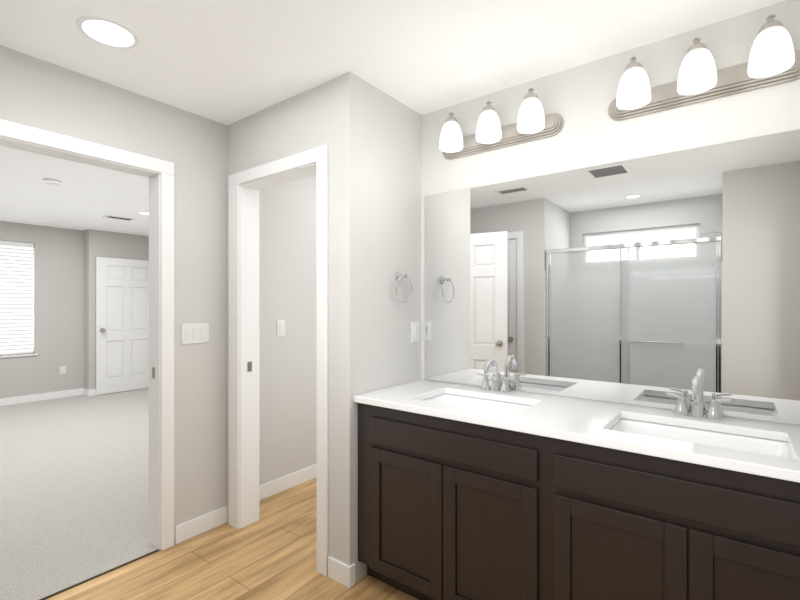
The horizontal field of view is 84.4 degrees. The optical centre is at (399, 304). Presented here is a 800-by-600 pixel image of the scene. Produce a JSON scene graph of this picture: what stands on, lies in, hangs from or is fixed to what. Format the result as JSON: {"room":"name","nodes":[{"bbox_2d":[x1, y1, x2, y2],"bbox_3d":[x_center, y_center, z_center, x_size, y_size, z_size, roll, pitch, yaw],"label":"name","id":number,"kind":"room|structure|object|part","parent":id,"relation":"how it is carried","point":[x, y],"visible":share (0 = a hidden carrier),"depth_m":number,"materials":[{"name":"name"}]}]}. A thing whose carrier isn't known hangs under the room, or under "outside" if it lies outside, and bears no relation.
{"room":"bathroom","nodes":[
{"label":"bathroom","id":0,"kind":"room"},
{"bbox_2d":[0,221,83,398],"bbox_3d":[-6.399,0.114,4.405,0.120,2.440,5.480,0,0,37],"label":"wall","id":1,"kind":"structure","parent":0,"point":[58,297],"depth_m":6.24,"materials":[{"name":"grey paint"}]},
{"bbox_2d":[0,240,33,355],"bbox_3d":[-5.460,-0.092,5.588,0.046,1.520,1.288,0,0,37],"label":"window blind","id":2,"kind":"object","parent":1,"relation":"attached to","point":[16,297],"visible":0.98,"depth_m":5.96,"materials":[{"name":"white plastic"}]},
{"bbox_2d":[0,354,37,357],"bbox_3d":[-5.442,0.684,5.574,0.050,0.020,1.360,0,0,37],"label":"trim","id":3,"kind":"structure","parent":1,"relation":"attached to","point":[18,355],"depth_m":5.93,"materials":[{"name":"white wood"}]},
{"bbox_2d":[60,366,65,373],"bbox_3d":[-4.847,0.934,6.341,0.010,0.115,0.070,0,0,37],"label":"outlet","id":4,"kind":"object","parent":1,"relation":"attached to","point":[62,369],"visible":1,"depth_m":6.34,"materials":[{"name":"white plastic"}]},
{"bbox_2d":[0,388,95,405],"bbox_3d":[-3.943,1.284,3.332,5.090,0.100,6.500,0,0,37],"label":"baseboard","id":5,"kind":"structure","parent":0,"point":[40,397],"depth_m":6.18,"materials":[{"name":"white wood"}]},
{"bbox_2d":[0,388,156,599],"bbox_3d":[-4.007,1.381,3.355,5.460,0.106,6.900,0,0,37],"label":"floor","id":6,"kind":"structure","parent":0,"point":[74,489],"depth_m":3.17,"materials":[{"name":"grey carpet"}]},
{"bbox_2d":[0,45,226,543],"bbox_3d":[-2.001,0.114,1.582,0.120,2.440,2.940,0,0,37],"label":"wall","id":7,"kind":"structure","parent":0,"point":[46,96],"depth_m":2.51,"materials":[{"name":"white paint"}]},
{"bbox_2d":[0,119,173,550],"bbox_3d":[-1.587,0.273,2.127,0.152,2.122,0.914,0,0,37],"label":"trim","id":8,"kind":"structure","parent":7,"relation":"attached to","point":[159,173],"depth_m":2.40,"materials":[{"name":"white wood"}]},
{"bbox_2d":[181,323,208,343],"bbox_3d":[-1.182,0.164,2.552,0.010,0.115,0.162,0,0,37],"label":"light switch","id":9,"kind":"object","parent":7,"relation":"attached to","point":[194,333],"visible":1,"depth_m":2.55,"materials":[{"name":"white plastic"}]},
{"bbox_2d":[175,506,227,543],"bbox_3d":[-1.156,1.284,2.585,0.012,0.100,0.320,0,0,37],"label":"baseboard","id":10,"kind":"structure","parent":7,"relation":"attached to","point":[184,531],"depth_m":2.57,"materials":[{"name":"white wood"}]},
{"bbox_2d":[84,229,148,389],"bbox_3d":[-4.282,0.114,7.029,0.320,2.440,1.260,0,0,37],"label":"wall","id":11,"kind":"structure","parent":0,"point":[99,243],"depth_m":6.51,"materials":[{"name":"grey paint"}]},
{"bbox_2d":[96,257,148,394],"bbox_3d":[-4.175,0.307,6.785,0.109,2.030,0.840,0,0,37],"label":"door","id":12,"kind":"structure","parent":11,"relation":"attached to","point":[122,325],"depth_m":6.73,"materials":[{"name":"white wood"}]},
{"bbox_3d":[-4.373,0.372,6.495,0.074,0.060,0.060,0,0,37],"label":"knob","id":13,"kind":"part","parent":12,"relation":"part of","materials":[{"name":"silver metal"}]},
{"bbox_2d":[138,211,148,214],"bbox_3d":[-3.046,-1.101,5.300,0.184,0.009,0.184,0,0,37],"label":"recessed light","id":14,"kind":"object","parent":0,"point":[144,212],"visible":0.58,"depth_m":5.25,"materials":[{"name":"white"}]},
{"bbox_2d":[45,478,417,599],"bbox_3d":[-0.234,1.384,1.502,3.310,0.100,5.010,0,0,37],"label":"floor","id":15,"kind":"structure","parent":0,"point":[270,554],"depth_m":2.22,"materials":[{"name":"brown wood"}]},
{"bbox_2d":[39,549,158,599],"bbox_3d":[-1.541,1.330,2.092,0.008,0.008,0.760,0,0,37],"label":"trim","id":16,"kind":"structure","parent":15,"relation":"on","point":[89,579],"depth_m":2.16,"materials":[{"name":"brown"}]},
{"bbox_2d":[354,399,799,599],"bbox_3d":[0.694,0.899,1.779,1.854,0.870,0.569,0,0,37],"label":"bathroom vanity","id":17,"kind":"object","parent":15,"relation":"on","point":[484,491],"depth_m":1.54,"materials":[{"name":"brown wood"}]},
{"bbox_2d":[354,380,799,478],"bbox_3d":[0.692,0.449,1.776,1.854,0.030,0.576,0,0,37],"label":"countertop","id":18,"kind":"structure","parent":17,"relation":"on","point":[555,415],"depth_m":1.66,"materials":[{"name":"white stone"}]},
{"bbox_2d":[422,391,529,410],"bbox_3d":[0.343,0.524,2.031,0.550,0.143,0.360,0,0,37],"label":"sink","id":19,"kind":"object","parent":18,"relation":"in","point":[488,401],"depth_m":2.18,"materials":[{"name":"white ceramic"}]},
{"bbox_2d":[477,359,515,394],"bbox_3d":[0.450,0.350,2.172,0.210,0.168,0.137,0,0,37],"label":"faucet","id":20,"kind":"object","parent":18,"relation":"on","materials":[{"name":"silver metal"}]},
{"bbox_2d":[666,375,730,422],"bbox_3d":[1.119,0.350,1.665,0.210,0.168,0.137,0,0,37],"label":"faucet","id":21,"kind":"object","parent":18,"relation":"on","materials":[{"name":"silver metal"}]},
{"bbox_2d":[610,415,789,454],"bbox_3d":[1.013,0.524,1.525,0.558,0.143,0.364,0,0,37],"label":"sink","id":22,"kind":"object","parent":18,"relation":"in","point":[748,440],"depth_m":1.63,"materials":[{"name":"white ceramic"}]},
{"bbox_2d":[259,175,315,485],"bbox_3d":[-0.624,0.114,3.562,0.120,2.440,1.880,0,0,37],"label":"wall","id":23,"kind":"structure","parent":0,"point":[287,361],"depth_m":3.21,"materials":[{"name":"white paint"}]},
{"bbox_2d":[277,320,284,335],"bbox_3d":[-0.849,0.164,3.156,0.010,0.115,0.070,0,0,37],"label":"light switch","id":24,"kind":"object","parent":23,"relation":"attached to","point":[280,327],"visible":1,"depth_m":3.15,"materials":[{"name":"white plastic"}]},
{"bbox_2d":[259,464,315,500],"bbox_3d":[-0.533,1.284,3.568,0.015,0.100,1.760,0,0,37],"label":"baseboard","id":25,"kind":"structure","parent":23,"relation":"attached to","point":[278,485],"depth_m":3.18,"materials":[{"name":"white wood"}]},
{"bbox_2d":[227,72,366,581],"bbox_3d":[-0.655,0.114,2.481,1.137,2.440,0.120,0,0,37],"label":"wall","id":26,"kind":"structure","parent":0,"point":[332,114],"depth_m":2.15,"materials":[{"name":"white paint"}]},
{"bbox_2d":[228,145,327,575],"bbox_3d":[-0.699,0.273,2.429,0.854,2.122,0.016,0,0,37],"label":"door frame","id":27,"kind":"structure","parent":26,"relation":"attached to","point":[318,156],"depth_m":2.23,"materials":[{"name":"white wood"}]},
{"bbox_2d":[240,163,315,528],"bbox_3d":[-0.642,0.273,2.479,0.824,2.122,0.139,0,0,37],"label":"trim","id":28,"kind":"structure","parent":26,"relation":"attached to","point":[249,352],"depth_m":2.67,"materials":[{"name":"white wood"}]},
{"bbox_2d":[0,0,785,235],"bbox_3d":[-2.776,-1.156,2.421,8.550,0.100,6.900,0,0,37],"label":"ceiling","id":29,"kind":"structure","parent":0,"point":[226,62],"depth_m":1.91,"materials":[{"name":"white paint"}]},
{"bbox_2d":[43,178,61,184],"bbox_3d":[-3.076,-1.087,3.904,0.132,0.036,0.132,0,0,37],"label":"smoke detector","id":30,"kind":"object","parent":29,"relation":"attached to","point":[51,181],"visible":1,"depth_m":3.87,"materials":[{"name":"white plastic"}]},
{"bbox_2d":[76,15,138,48],"bbox_3d":[-1.180,-1.101,1.787,0.214,0.009,0.214,0,0,37],"label":"recessed light","id":31,"kind":"object","parent":29,"relation":"in","point":[106,31],"visible":1,"depth_m":1.78,"materials":[{"name":"white"}]},
{"bbox_2d":[103,215,135,220],"bbox_3d":[-3.548,-1.099,5.580,0.160,0.012,0.320,0,0,37],"label":"ceiling vent","id":32,"kind":"object","parent":29,"relation":"in","point":[119,217],"visible":1,"depth_m":5.57,"materials":[{"name":"white metal"}]},
{"bbox_2d":[367,82,421,392],"bbox_3d":[0.318,0.114,2.922,0.120,2.440,1.760,0,0,37],"label":"wall","id":33,"kind":"structure","parent":0,"point":[394,195],"depth_m":2.35,"materials":[{"name":"white paint"}]},
{"bbox_2d":[395,272,411,302],"bbox_3d":[0.009,-0.096,2.366,0.058,0.168,0.145,0,0,37],"label":"towel ring","id":34,"kind":"object","parent":33,"relation":"attached to","point":[398,276],"visible":1,"depth_m":2.36,"materials":[{"name":"silver metal"}]},
{"bbox_2d":[411,322,418,341],"bbox_3d":[0.089,0.154,2.512,0.010,0.115,0.070,0,0,37],"label":"light switch","id":35,"kind":"object","parent":33,"relation":"attached to","point":[414,331],"visible":1,"depth_m":2.50,"materials":[{"name":"white plastic"}]},
{"bbox_2d":[422,0,799,425],"bbox_3d":[0.953,0.114,2.019,1.983,2.440,0.120,0,0,37],"label":"wall","id":36,"kind":"structure","parent":0,"point":[579,100],"depth_m":1.96,"materials":[{"name":"white paint"}]},
{"bbox_2d":[439,88,563,159],"bbox_3d":[0.455,-0.910,2.212,0.665,0.206,0.172,0,0,37],"label":"sconce","id":37,"kind":"object","parent":36,"relation":"attached to","point":[533,123],"visible":1,"depth_m":2.17,"materials":[{"name":"white glass"}]},
{"bbox_3d":[0.270,-0.893,2.324,0.126,0.136,0.126,0,0,37],"label":"lamp shade","id":38,"kind":"part","parent":37,"relation":"part of","materials":[{"name":"white glass"}]},
{"bbox_3d":[0.287,-0.933,2.346,0.068,0.160,0.124,0,0,37],"label":"arm","id":39,"kind":"part","parent":37,"relation":"part of"},
{"bbox_3d":[0.441,-0.893,2.194,0.126,0.136,0.126,0,0,37],"label":"lamp shade","id":40,"kind":"part","parent":37,"relation":"part of","materials":[{"name":"white glass"}]},
{"bbox_3d":[0.458,-0.933,2.216,0.068,0.160,0.124,0,0,37],"label":"arm","id":41,"kind":"part","parent":37,"relation":"part of"},
{"bbox_3d":[0.500,-0.861,2.271,0.665,0.108,0.023,0,0,37],"label":"plate","id":42,"kind":"part","parent":37,"relation":"part of","materials":[{"name":"silver metal"}]},
{"bbox_3d":[0.612,-0.893,2.064,0.126,0.136,0.126,0,0,37],"label":"lamp shade","id":43,"kind":"part","parent":37,"relation":"part of","materials":[{"name":"white glass"}]},
{"bbox_3d":[0.629,-0.933,2.086,0.068,0.160,0.124,0,0,37],"label":"arm","id":44,"kind":"part","parent":37,"relation":"part of"},
{"bbox_2d":[425,129,799,424],"bbox_3d":[0.872,-0.100,2.000,1.826,1.056,0.005,0,0,37],"label":"mirror","id":45,"kind":"object","parent":36,"relation":"attached to","point":[650,281],"visible":1,"depth_m":1.90,"materials":[{"name":"silver mirror"}]},
{"bbox_2d":[608,14,799,120],"bbox_3d":[1.140,-0.910,1.692,0.665,0.206,0.172,0,0,37],"label":"sconce","id":46,"kind":"object","parent":36,"relation":"attached to","point":[774,57],"visible":1,"depth_m":1.67,"materials":[{"name":"white glass"}]},
{"bbox_3d":[0.972,-0.933,1.826,0.068,0.160,0.124,0,0,37],"label":"arm","id":47,"kind":"part","parent":46,"relation":"part of"},
{"bbox_3d":[0.955,-0.893,1.804,0.126,0.136,0.126,0,0,37],"label":"lamp shade","id":48,"kind":"part","parent":46,"relation":"part of","materials":[{"name":"white glass"}]},
{"bbox_3d":[1.143,-0.933,1.696,0.068,0.160,0.124,0,0,37],"label":"arm","id":49,"kind":"part","parent":46,"relation":"part of"},
{"bbox_3d":[1.126,-0.893,1.674,0.126,0.136,0.126,0,0,37],"label":"lamp shade","id":50,"kind":"part","parent":46,"relation":"part of","materials":[{"name":"white glass"}]},
{"bbox_3d":[1.185,-0.861,1.751,0.665,0.108,0.023,0,0,37],"label":"plate","id":51,"kind":"part","parent":46,"relation":"part of","materials":[{"name":"silver metal"}]},
{"bbox_3d":[1.297,-0.893,1.544,0.126,0.136,0.126,0,0,37],"label":"lamp shade","id":52,"kind":"part","parent":46,"relation":"part of","materials":[{"name":"white glass"}]},
{"bbox_3d":[1.315,-0.933,1.566,0.068,0.160,0.124,0,0,37],"label":"arm","id":53,"kind":"part","parent":46,"relation":"part of"}
]}

